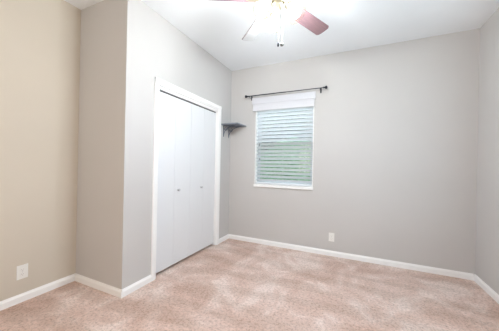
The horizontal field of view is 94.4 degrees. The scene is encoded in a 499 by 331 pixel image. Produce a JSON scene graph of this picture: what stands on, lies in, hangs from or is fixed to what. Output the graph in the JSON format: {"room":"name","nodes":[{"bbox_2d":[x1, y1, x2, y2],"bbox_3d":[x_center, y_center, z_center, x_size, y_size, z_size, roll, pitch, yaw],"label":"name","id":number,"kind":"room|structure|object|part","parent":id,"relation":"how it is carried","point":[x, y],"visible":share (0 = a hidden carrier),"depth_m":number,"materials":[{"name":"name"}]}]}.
{"room":"empty bedroom","nodes":[
{"label":"empty bedroom","id":0,"kind":"room"},
{"bbox_2d":[0,0,80,300],"bbox_3d":[-1.906,-0.212,2.132,0.120,2.743,4.350,1,0,25],"label":"wall","id":1,"kind":"structure","parent":0,"point":[40,39],"depth_m":2.05,"materials":[{"name":"beige paint"}]},
{"bbox_2d":[16,263,27,279],"bbox_3d":[-1.932,0.904,1.968,0.009,0.118,0.076,1,0,25],"label":"electrical outlet","id":2,"kind":"object","parent":1,"relation":"attached to","point":[22,270],"visible":1,"depth_m":1.97,"materials":[{"name":"white plastic"}]},
{"bbox_2d":[0,273,75,310],"bbox_3d":[-2.269,1.117,1.236,0.014,0.070,2.442,1,0,25],"label":"baseboard","id":3,"kind":"structure","parent":1,"relation":"attached to","point":[22,297],"depth_m":2.04,"materials":[{"name":"white paint"}]},
{"bbox_2d":[76,0,137,288],"bbox_3d":[-1.404,-0.201,2.256,0.690,2.743,0.110,1,0,25],"label":"wall","id":4,"kind":"structure","parent":0,"point":[109,28],"depth_m":2.16,"materials":[{"name":"paint"}]},
{"bbox_2d":[75,273,122,297],"bbox_3d":[-1.444,1.135,2.193,0.690,0.070,0.014,1,0,25],"label":"baseboard","id":5,"kind":"structure","parent":4,"relation":"attached to","point":[106,288],"depth_m":2.17,"materials":[{"name":"white paint"}]},
{"bbox_2d":[133,0,231,282],"bbox_3d":[-0.748,-0.188,3.005,0.120,2.743,1.798,1,0,25],"label":"wall","id":6,"kind":"structure","parent":0,"point":[164,52],"depth_m":2.38,"materials":[{"name":"paint"}]},
{"bbox_2d":[122,275,151,296],"bbox_3d":[-1.067,1.142,2.206,0.014,0.070,0.323,1,0,25],"label":"baseboard","id":7,"kind":"structure","parent":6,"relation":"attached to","point":[133,287],"depth_m":2.19,"materials":[{"name":"white paint"}]},
{"bbox_2d":[156,91,191,272],"bbox_3d":[-0.872,0.181,2.686,0.064,1.944,0.563,1,0,25],"label":"door","id":8,"kind":"structure","parent":6,"relation":"in","point":[174,148],"depth_m":2.67,"materials":[{"name":"white paint"}]},
{"bbox_3d":[-0.946,0.180,2.565,0.032,1.944,0.280,1,0,25],"label":"panel","id":9,"kind":"part","parent":8,"relation":"part of","materials":[{"name":"white paint"}]},
{"bbox_3d":[-0.828,0.182,2.821,0.032,1.944,0.280,1,0,25],"label":"panel","id":10,"kind":"part","parent":8,"relation":"part of","materials":[{"name":"white paint"}]},
{"bbox_2d":[151,77,221,280],"bbox_3d":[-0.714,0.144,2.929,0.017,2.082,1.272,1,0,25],"label":"trim","id":11,"kind":"structure","parent":6,"relation":"attached to","point":[158,81],"depth_m":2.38,"materials":[{"name":"white paint"}]},
{"bbox_2d":[160,90,215,112],"bbox_3d":[-0.754,-0.814,2.953,0.039,0.040,1.130,1,0,25],"label":"trim","id":12,"kind":"structure","parent":6,"relation":"attached to","point":[160,90],"depth_m":2.85,"materials":[{"name":"grey"}]},
{"bbox_2d":[160,86,216,111],"bbox_3d":[-0.724,-0.817,2.939,0.022,0.033,1.130,1,0,25],"label":"trim","id":13,"kind":"structure","parent":6,"relation":"attached to","point":[161,88],"depth_m":2.81,"materials":[{"name":"white paint"}]},
{"bbox_2d":[188,104,215,255],"bbox_3d":[-0.637,0.186,3.200,0.064,1.944,0.563,1,0,25],"label":"door","id":14,"kind":"structure","parent":6,"relation":"in","point":[203,121],"depth_m":3.17,"materials":[{"name":"white paint"}]},
{"bbox_3d":[-0.711,0.185,3.078,0.032,1.944,0.280,1,0,25],"label":"panel","id":15,"kind":"part","parent":14,"relation":"part of","materials":[{"name":"white paint"}]},
{"bbox_3d":[-0.593,0.187,3.335,0.032,1.944,0.280,1,0,25],"label":"panel","id":16,"kind":"part","parent":14,"relation":"part of","materials":[{"name":"white paint"}]},
{"bbox_2d":[219,234,228,243],"bbox_3d":[-0.405,1.157,3.652,0.014,0.070,0.312,1,0,25],"label":"baseboard","id":17,"kind":"structure","parent":6,"relation":"attached to","point":[225,237],"depth_m":3.65,"materials":[{"name":"white paint"}]},
{"bbox_2d":[221,122,245,137],"bbox_3d":[-0.246,-0.538,3.591,0.292,0.191,0.302,1,0,25],"label":"wall shelf","id":18,"kind":"object","parent":6,"relation":"attached to","point":[229,125],"visible":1,"depth_m":3.57,"materials":[{"name":"grey wood"}]},
{"bbox_2d":[0,239,498,330],"bbox_3d":[-0.161,1.256,1.336,4.010,0.120,4.620,1,0,25],"label":"floor","id":19,"kind":"structure","parent":0,"point":[231,284],"depth_m":2.06,"materials":[{"name":"carpet"}]},
{"bbox_2d":[64,0,498,70],"bbox_3d":[-0.102,-1.607,1.337,4.010,0.120,4.620,1,0,25],"label":"ceiling","id":20,"kind":"structure","parent":0,"point":[218,27],"depth_m":2.49,"materials":[{"name":"paint"}]},
{"bbox_2d":[214,0,328,46],"bbox_3d":[0.217,-1.206,1.671,1.155,0.669,1.161,1,0,25],"label":"ceiling fan","id":21,"kind":"object","parent":20,"relation":"hanging from","point":[297,13],"visible":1,"depth_m":1.87,"materials":[{"name":"white wood"}]},
{"bbox_3d":[-0.177,-1.225,1.677,0.450,0.006,0.128,1,11,-3],"label":"blade","id":22,"kind":"part","parent":21,"relation":"part of","materials":[{"name":"pink wood"}]},
{"bbox_3d":[0.064,-1.220,2.053,0.128,0.006,0.450,-11,4,-21],"label":"blade","id":23,"kind":"part","parent":21,"relation":"part of","materials":[{"name":"wood"}]},
{"bbox_3d":[0.104,-1.120,1.619,0.056,0.078,0.066,1,0,25],"label":"bulb","id":24,"kind":"part","parent":21,"relation":"part of","materials":[{"name":"white"}]},
{"bbox_3d":[0.145,-1.210,1.849,0.068,0.010,0.150,-11,4,-21],"label":"blade arm","id":25,"kind":"part","parent":21,"relation":"part of","materials":[{"name":"white metal"}]},
{"bbox_3d":[0.176,-1.119,1.824,0.057,0.078,0.064,1,0,25],"label":"bulb","id":26,"kind":"part","parent":21,"relation":"part of","materials":[{"name":"white"}]},
{"bbox_3d":[0.276,-1.167,1.674,0.079,0.059,0.049,1,0,25],"label":"lamp arm","id":27,"kind":"part","parent":21,"relation":"part of","materials":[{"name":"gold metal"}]},
{"bbox_3d":[0.320,-1.116,1.658,0.057,0.078,0.064,1,0,-34],"label":"bulb","id":28,"kind":"part","parent":21,"relation":"part of","materials":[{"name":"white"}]},
{"bbox_3d":[0.496,-1.211,1.941,0.450,0.006,0.128,1,-11,-39],"label":"blade","id":29,"kind":"part","parent":21,"relation":"part of","materials":[{"name":"pink wood"}]},
{"bbox_2d":[228,28,479,273],"bbox_3d":[0.798,-0.156,3.369,4.010,2.743,0.150,1,0,25],"label":"wall","id":30,"kind":"structure","parent":0,"point":[395,147],"depth_m":2.90,"materials":[{"name":"paint"}]},
{"bbox_2d":[252,91,315,189],"bbox_3d":[0.500,-0.354,3.492,0.967,1.377,0.167,1,0,25],"label":"window","id":31,"kind":"structure","parent":30,"relation":"in","point":[305,94],"depth_m":3.44,"materials":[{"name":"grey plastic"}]},
{"bbox_3d":[0.493,0.314,3.455,0.902,0.042,0.106,1,0,25],"label":"sill","id":32,"kind":"part","parent":31,"relation":"part of","materials":[{"name":"white paint"}]},
{"bbox_2d":[252,97,314,186],"bbox_3d":[0.484,-0.331,3.440,0.948,1.239,0.116,1,0,25],"label":"window blind","id":33,"kind":"object","parent":31,"relation":"attached to","point":[285,106],"visible":0.87,"depth_m":3.44,"materials":[{"name":"white plastic"}]},
{"bbox_3d":[0.507,-0.305,3.459,0.662,1.142,0.061,1,0,25],"label":"ladder cord","id":34,"kind":"part","parent":33,"relation":"part of","materials":[{"name":"white plastic"}]},
{"bbox_3d":[0.496,0.277,3.458,0.862,0.023,0.056,1,0,25],"label":"rail","id":35,"kind":"part","parent":33,"relation":"part of","materials":[{"name":"white plastic"}]},
{"bbox_3d":[0.530,-0.033,3.520,0.846,0.633,0.025,1,0,25],"label":"sash","id":36,"kind":"part","parent":31,"relation":"part of","materials":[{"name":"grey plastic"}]},
{"bbox_2d":[245,86,327,100],"bbox_3d":[0.499,-1.048,3.372,1.226,0.068,0.108,1,0,25],"label":"curtain rod","id":37,"kind":"object","parent":30,"relation":"attached to","point":[325,87],"visible":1,"depth_m":3.32,"materials":[{"name":"grey metal"}]},
{"bbox_3d":[0.487,-1.059,3.344,1.140,0.015,0.015,1,0,25],"label":"rod","id":38,"kind":"part","parent":37,"relation":"part of","materials":[{"name":"grey metal"}]},
{"bbox_2d":[329,233,333,241],"bbox_3d":[1.109,0.970,3.128,0.072,0.116,0.009,1,0,25],"label":"electrical outlet","id":39,"kind":"object","parent":30,"relation":"attached to","point":[331,235],"visible":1,"depth_m":3.12,"materials":[{"name":"white plastic"}]},
{"bbox_2d":[229,234,473,280],"bbox_3d":[1.051,1.186,3.150,3.052,0.070,0.014,1,0,25],"label":"baseboard","id":40,"kind":"structure","parent":30,"relation":"attached to","point":[463,275],"depth_m":2.96,"materials":[{"name":"white paint"}]},
{"bbox_2d":[475,8,498,294],"bbox_3d":[1.631,-0.140,0.513,0.120,2.743,4.350,1,0,25],"label":"wall","id":41,"kind":"structure","parent":0,"point":[487,208],"depth_m":2.31,"materials":[{"name":"paint"}]},
{"bbox_2d":[474,274,498,303],"bbox_3d":[1.761,1.200,1.018,0.014,0.070,3.300,1,0,25],"label":"baseboard","id":42,"kind":"structure","parent":41,"relation":"attached to","point":[481,283],"depth_m":2.27,"materials":[{"name":"white paint"}]},
{"label":"outside","id":43,"kind":"structure","parent":0,"visible":0},
{"bbox_3d":[3.502,1.534,9.819,18.000,0.120,13.840,1,0,25],"label":"ground","id":44,"kind":"structure","parent":43,"visible":0},
{"bbox_2d":[260,137,310,180],"bbox_3d":[0.127,0.242,6.889,7.343,2.359,1.118,1,0,25],"label":"hedge","id":45,"kind":"object","parent":44,"relation":"on","point":[294,137],"visible":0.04,"depth_m":6.11,"materials":[{"name":"green plant"}]},
{"bbox_2d":[261,110,310,149],"bbox_3d":[1.370,-1.001,10.964,3.865,4.877,2.927,1,0,25],"label":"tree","id":46,"kind":"object","parent":44,"relation":"on","point":[303,110],"visible":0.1,"depth_m":10.19,"materials":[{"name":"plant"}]}
]}

